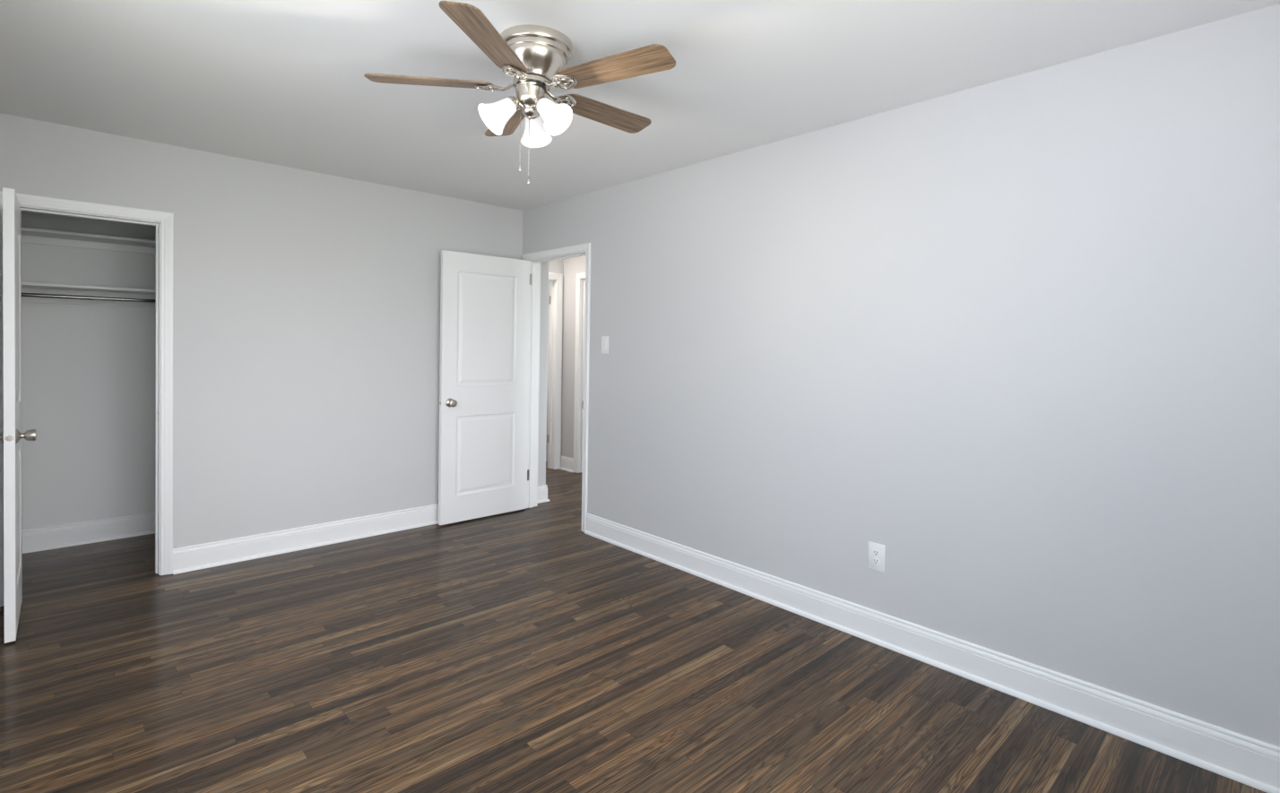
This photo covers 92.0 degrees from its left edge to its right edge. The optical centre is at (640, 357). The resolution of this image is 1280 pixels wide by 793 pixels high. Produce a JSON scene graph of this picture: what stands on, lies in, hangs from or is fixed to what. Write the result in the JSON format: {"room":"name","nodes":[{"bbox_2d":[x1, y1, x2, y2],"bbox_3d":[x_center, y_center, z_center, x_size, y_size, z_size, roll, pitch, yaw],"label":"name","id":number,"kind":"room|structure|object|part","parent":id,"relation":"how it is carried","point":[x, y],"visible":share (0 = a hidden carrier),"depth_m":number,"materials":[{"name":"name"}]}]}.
{"room":"empty bedroom","nodes":[
{"label":"empty bedroom","id":0,"kind":"room"},
{"bbox_2d":[21,211,155,529],"bbox_3d":[-3.268,0.005,3.782,1.390,2.440,0.965,0,1,-43],"label":"wall","id":1,"kind":"structure","parent":0,"point":[88,371],"depth_m":4.03,"materials":[{"name":"gray paint"}]},
{"bbox_2d":[21,281,155,307],"bbox_3d":[-3.431,-0.391,3.957,1.228,0.106,0.304,0,1,-43],"label":"closet shelf","id":2,"kind":"object","parent":1,"relation":"attached to","point":[26,287],"visible":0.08,"depth_m":3.94,"materials":[{"name":"white paint"}]},
{"bbox_2d":[21,292,155,302],"bbox_3d":[-3.359,-0.368,3.879,1.202,0.048,0.048,0,1,-43],"label":"clothes rod","id":3,"kind":"object","parent":2,"relation":"attached to","point":[28,295],"visible":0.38,"depth_m":3.80,"materials":[{"name":"silver metal"}]},
{"bbox_2d":[21,226,155,254],"bbox_3d":[-3.439,-0.735,3.965,1.228,0.063,0.264,0,1,-43],"label":"closet shelf","id":4,"kind":"object","parent":1,"relation":"attached to","point":[29,235],"visible":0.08,"depth_m":3.93,"materials":[{"name":"white paint"}]},
{"bbox_2d":[22,512,155,553],"bbox_3d":[-3.260,1.155,3.774,1.230,0.142,0.885,0,1,-43],"label":"baseboard","id":5,"kind":"structure","parent":1,"relation":"attached to","point":[48,538],"depth_m":4.03,"materials":[{"name":"white paint"}]},
{"bbox_2d":[0,112,522,548],"bbox_3d":[-2.185,0.018,4.049,3.180,2.440,0.120,0,1,-43],"label":"wall","id":6,"kind":"structure","parent":0,"point":[307,304],"depth_m":3.91,"materials":[{"name":"paint"}]},
{"bbox_2d":[0,187,36,643],"bbox_3d":[-2.926,0.251,2.886,0.165,1.974,0.572,0,1,-43],"label":"door","id":7,"kind":"structure","parent":6,"relation":"in","point":[11,436],"depth_m":2.69,"materials":[{"name":"white paint"}]},
{"bbox_3d":[-2.820,0.350,2.698,0.065,0.064,0.064,0,1,-43],"label":"knob","id":8,"kind":"part","parent":7,"relation":"part of","materials":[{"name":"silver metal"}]},
{"bbox_3d":[-2.736,0.352,2.681,0.026,0.026,0.009,0,1,-43],"label":"latch plate","id":9,"kind":"part","parent":7,"relation":"part of","materials":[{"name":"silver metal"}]},
{"bbox_3d":[-2.747,0.350,2.766,0.065,0.064,0.064,0,1,-43],"label":"knob","id":10,"kind":"part","parent":7,"relation":"part of","materials":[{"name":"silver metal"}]},
{"bbox_2d":[0,190,173,606],"bbox_3d":[-2.960,0.208,3.322,0.712,2.055,0.138,0,1,-43],"label":"door frame","id":11,"kind":"structure","parent":6,"relation":"attached to","point":[163,221],"depth_m":3.48,"materials":[{"name":"white paint"}]},
{"bbox_2d":[172,503,438,574],"bbox_3d":[-1.830,1.168,4.317,2.297,0.142,0.027,0,1,-43],"label":"baseboard","id":12,"kind":"structure","parent":6,"relation":"attached to","point":[194,557],"depth_m":3.97,"materials":[{"name":"white paint"}]},
{"bbox_2d":[537,255,585,485],"bbox_3d":[-0.425,0.017,5.604,1.275,2.440,6.240,0,1,-43],"label":"wall","id":13,"kind":"structure","parent":0,"point":[574,265],"depth_m":6.55,"materials":[{"name":"paint"}]},
{"bbox_2d":[537,484,550,503],"bbox_3d":[-1.210,1.153,5.646,0.182,0.142,1.087,0,1,-43],"label":"baseboard","id":14,"kind":"structure","parent":13,"relation":"attached to","point":[542,490],"depth_m":5.28,"materials":[{"name":"white paint"}]},
{"bbox_2d":[546,272,562,469],"bbox_3d":[-1.230,0.152,6.410,0.914,2.106,0.146,0,1,-43],"label":"door frame","id":15,"kind":"structure","parent":13,"relation":"attached to","point":[556,280],"depth_m":6.65,"materials":[{"name":"white paint"}]},
{"bbox_2d":[559,455,573,472],"bbox_3d":[0.520,1.190,5.212,0.027,0.142,4.080,0,1,-43],"label":"baseboard","id":16,"kind":"structure","parent":13,"relation":"attached to","point":[566,463],"depth_m":6.61,"materials":[{"name":"white paint"}]},
{"bbox_2d":[573,272,585,473],"bbox_3d":[-0.334,0.176,6.223,0.138,2.095,0.891,0,1,-43],"label":"door frame","id":17,"kind":"structure","parent":13,"relation":"attached to","point":[580,277],"depth_m":6.48,"materials":[{"name":"white paint"}]},
{"bbox_2d":[580,279,585,472],"bbox_3d":[-0.338,0.206,6.221,0.035,2.018,0.759,0,1,-43],"label":"door","id":18,"kind":"structure","parent":13,"relation":"in","point":[583,280],"depth_m":6.47,"materials":[{"name":"white paint"}]},
{"bbox_2d":[0,461,1266,792],"bbox_3d":[-1.069,1.292,3.791,4.800,0.060,8.240,0,1,-43],"label":"floor","id":19,"kind":"structure","parent":0,"point":[523,651],"depth_m":2.40,"materials":[{"name":"brown wood"}]},
{"bbox_2d":[0,0,1279,210],"bbox_3d":[-1.018,-1.217,3.732,4.800,0.080,8.270,0,1,-43],"label":"ceiling","id":20,"kind":"structure","parent":0,"point":[281,82],"depth_m":2.45,"materials":[{"name":"paint"}]},
{"bbox_2d":[363,0,675,184],"bbox_3d":[-0.360,-0.889,2.222,1.049,0.497,1.100,2,1,29],"label":"ceiling fan","id":21,"kind":"object","parent":20,"relation":"hanging from","point":[537,56],"visible":1,"depth_m":2.16,"materials":[{"name":"brown wood"}]},
{"bbox_3d":[-0.741,-0.980,2.199,0.439,0.006,0.125,1,13,-7],"label":"fan blade","id":22,"kind":"part","parent":21,"relation":"part of","materials":[{"name":"brown wood"}]},
{"bbox_3d":[-0.463,-0.970,1.900,0.125,0.006,0.439,13,3,11],"label":"fan blade","id":23,"kind":"part","parent":21,"relation":"part of","materials":[{"name":"brown wood"}]},
{"bbox_3d":[-0.508,-0.860,2.195,0.134,0.134,0.118,0,1,-43],"label":"lamp shade","id":24,"kind":"part","parent":21,"relation":"part of","materials":[{"name":"white glass"}]},
{"bbox_3d":[-0.543,-0.984,2.556,0.125,0.006,0.439,-12,6,-24],"label":"fan blade","id":25,"kind":"part","parent":21,"relation":"part of","materials":[{"name":"brown wood"}]},
{"bbox_3d":[-0.448,-0.909,2.223,0.073,0.051,0.054,0,1,-43],"label":"lamp arm","id":26,"kind":"part","parent":21,"relation":"part of","materials":[{"name":"silver metal"}]},
{"bbox_3d":[-0.422,-0.823,2.256,0.043,0.221,0.005,2,1,33],"label":"pull chain","id":27,"kind":"part","parent":21,"relation":"part of","materials":[{"name":"silver metal"}]},
{"bbox_3d":[-0.408,-0.803,2.269,0.005,0.261,0.051,1,1,-8],"label":"pull chain","id":28,"kind":"part","parent":21,"relation":"part of","materials":[{"name":"silver metal"}]},
{"bbox_3d":[-0.399,-0.861,2.365,0.127,0.134,0.127,0,1,-43],"label":"lamp shade","id":29,"kind":"part","parent":21,"relation":"part of","materials":[{"name":"white glass"}]},
{"bbox_3d":[-0.358,-0.907,2.219,0.054,0.051,0.071,0,1,-43],"label":"lamp arm","id":30,"kind":"part","parent":21,"relation":"part of","materials":[{"name":"silver metal"}]},
{"bbox_3d":[-0.322,-0.876,2.195,0.050,0.069,0.071,0,1,-43],"label":"bulb","id":31,"kind":"part","parent":21,"relation":"part of","materials":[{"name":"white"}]},
{"bbox_3d":[-0.303,-0.856,2.188,0.118,0.134,0.134,0,1,-43],"label":"lamp shade","id":32,"kind":"part","parent":21,"relation":"part of","materials":[{"name":"white glass"}]},
{"bbox_3d":[-0.142,-0.976,2.478,0.439,0.006,0.125,0,-10,-43],"label":"fan blade","id":33,"kind":"part","parent":21,"relation":"part of","materials":[{"name":"brown wood"}]},
{"bbox_3d":[-0.092,-0.967,2.072,0.439,0.006,0.125,2,-10,29],"label":"fan blade","id":34,"kind":"part","parent":21,"relation":"part of","materials":[{"name":"brown wood"}]},
{"bbox_2d":[522,3,1279,747],"bbox_3d":[-0.275,0.042,4.419,0.120,2.440,8.140,0,1,-43],"label":"wall","id":35,"kind":"structure","parent":0,"point":[1016,339],"depth_m":2.49,"materials":[{"name":"paint"}]},
{"bbox_2d":[522,242,590,532],"bbox_3d":[-0.621,0.209,4.791,0.156,2.074,0.877,0,1,-43],"label":"door frame","id":36,"kind":"structure","parent":35,"relation":"attached to","point":[535,259],"depth_m":5.04,"materials":[{"name":"white paint"}]},
{"bbox_2d":[438,250,529,525],"bbox_3d":[-1.190,0.225,4.762,0.746,2.008,0.165,0,1,-43],"label":"door","id":37,"kind":"structure","parent":36,"relation":"in","point":[485,299],"depth_m":4.73,"materials":[{"name":"white paint"}]},
{"bbox_3d":[-1.376,0.335,4.523,0.064,0.064,0.065,0,1,-43],"label":"knob","id":38,"kind":"part","parent":37,"relation":"part of","materials":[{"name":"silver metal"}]},
{"bbox_3d":[-0.571,0.209,4.838,0.018,2.074,0.877,0,1,-43],"label":"casing","id":39,"kind":"part","parent":36,"relation":"part of","materials":[{"name":"white paint"}]},
{"bbox_2d":[601,336,608,354],"bbox_3d":[-0.244,-0.087,4.289,0.010,0.120,0.075,0,1,-43],"label":"light switch","id":40,"kind":"object","parent":35,"relation":"attached to","point":[604,339],"visible":1,"depth_m":4.28,"materials":[{"name":"white plastic"}]},
{"bbox_2d":[867,541,885,572],"bbox_3d":[1.092,0.922,2.856,0.008,0.125,0.080,0,1,-43],"label":"wall outlet","id":41,"kind":"object","parent":35,"relation":"attached to","point":[876,557],"visible":1,"depth_m":2.85,"materials":[{"name":"white plastic"}]},
{"bbox_2d":[872,557,879,564],"bbox_3d":[1.090,0.942,2.855,0.003,0.028,0.034,0,1,-43],"label":"socket","id":42,"kind":"object","parent":41,"relation":"attached to","point":[875,560],"depth_m":2.86,"materials":[{"name":"grey plastic"}]},
{"bbox_2d":[873,549,880,556],"bbox_3d":[1.091,0.903,2.854,0.003,0.028,0.034,0,1,-43],"label":"socket","id":43,"kind":"object","parent":41,"relation":"attached to","point":[876,552],"depth_m":2.85,"materials":[{"name":"grey plastic"}]},
{"bbox_2d":[584,513,1279,792],"bbox_3d":[0.977,1.240,2.966,0.027,0.142,4.007,0,1,-43],"label":"baseboard","id":44,"kind":"structure","parent":35,"relation":"attached to","point":[1253,763],"depth_m":2.47,"materials":[{"name":"white paint"}]}
]}

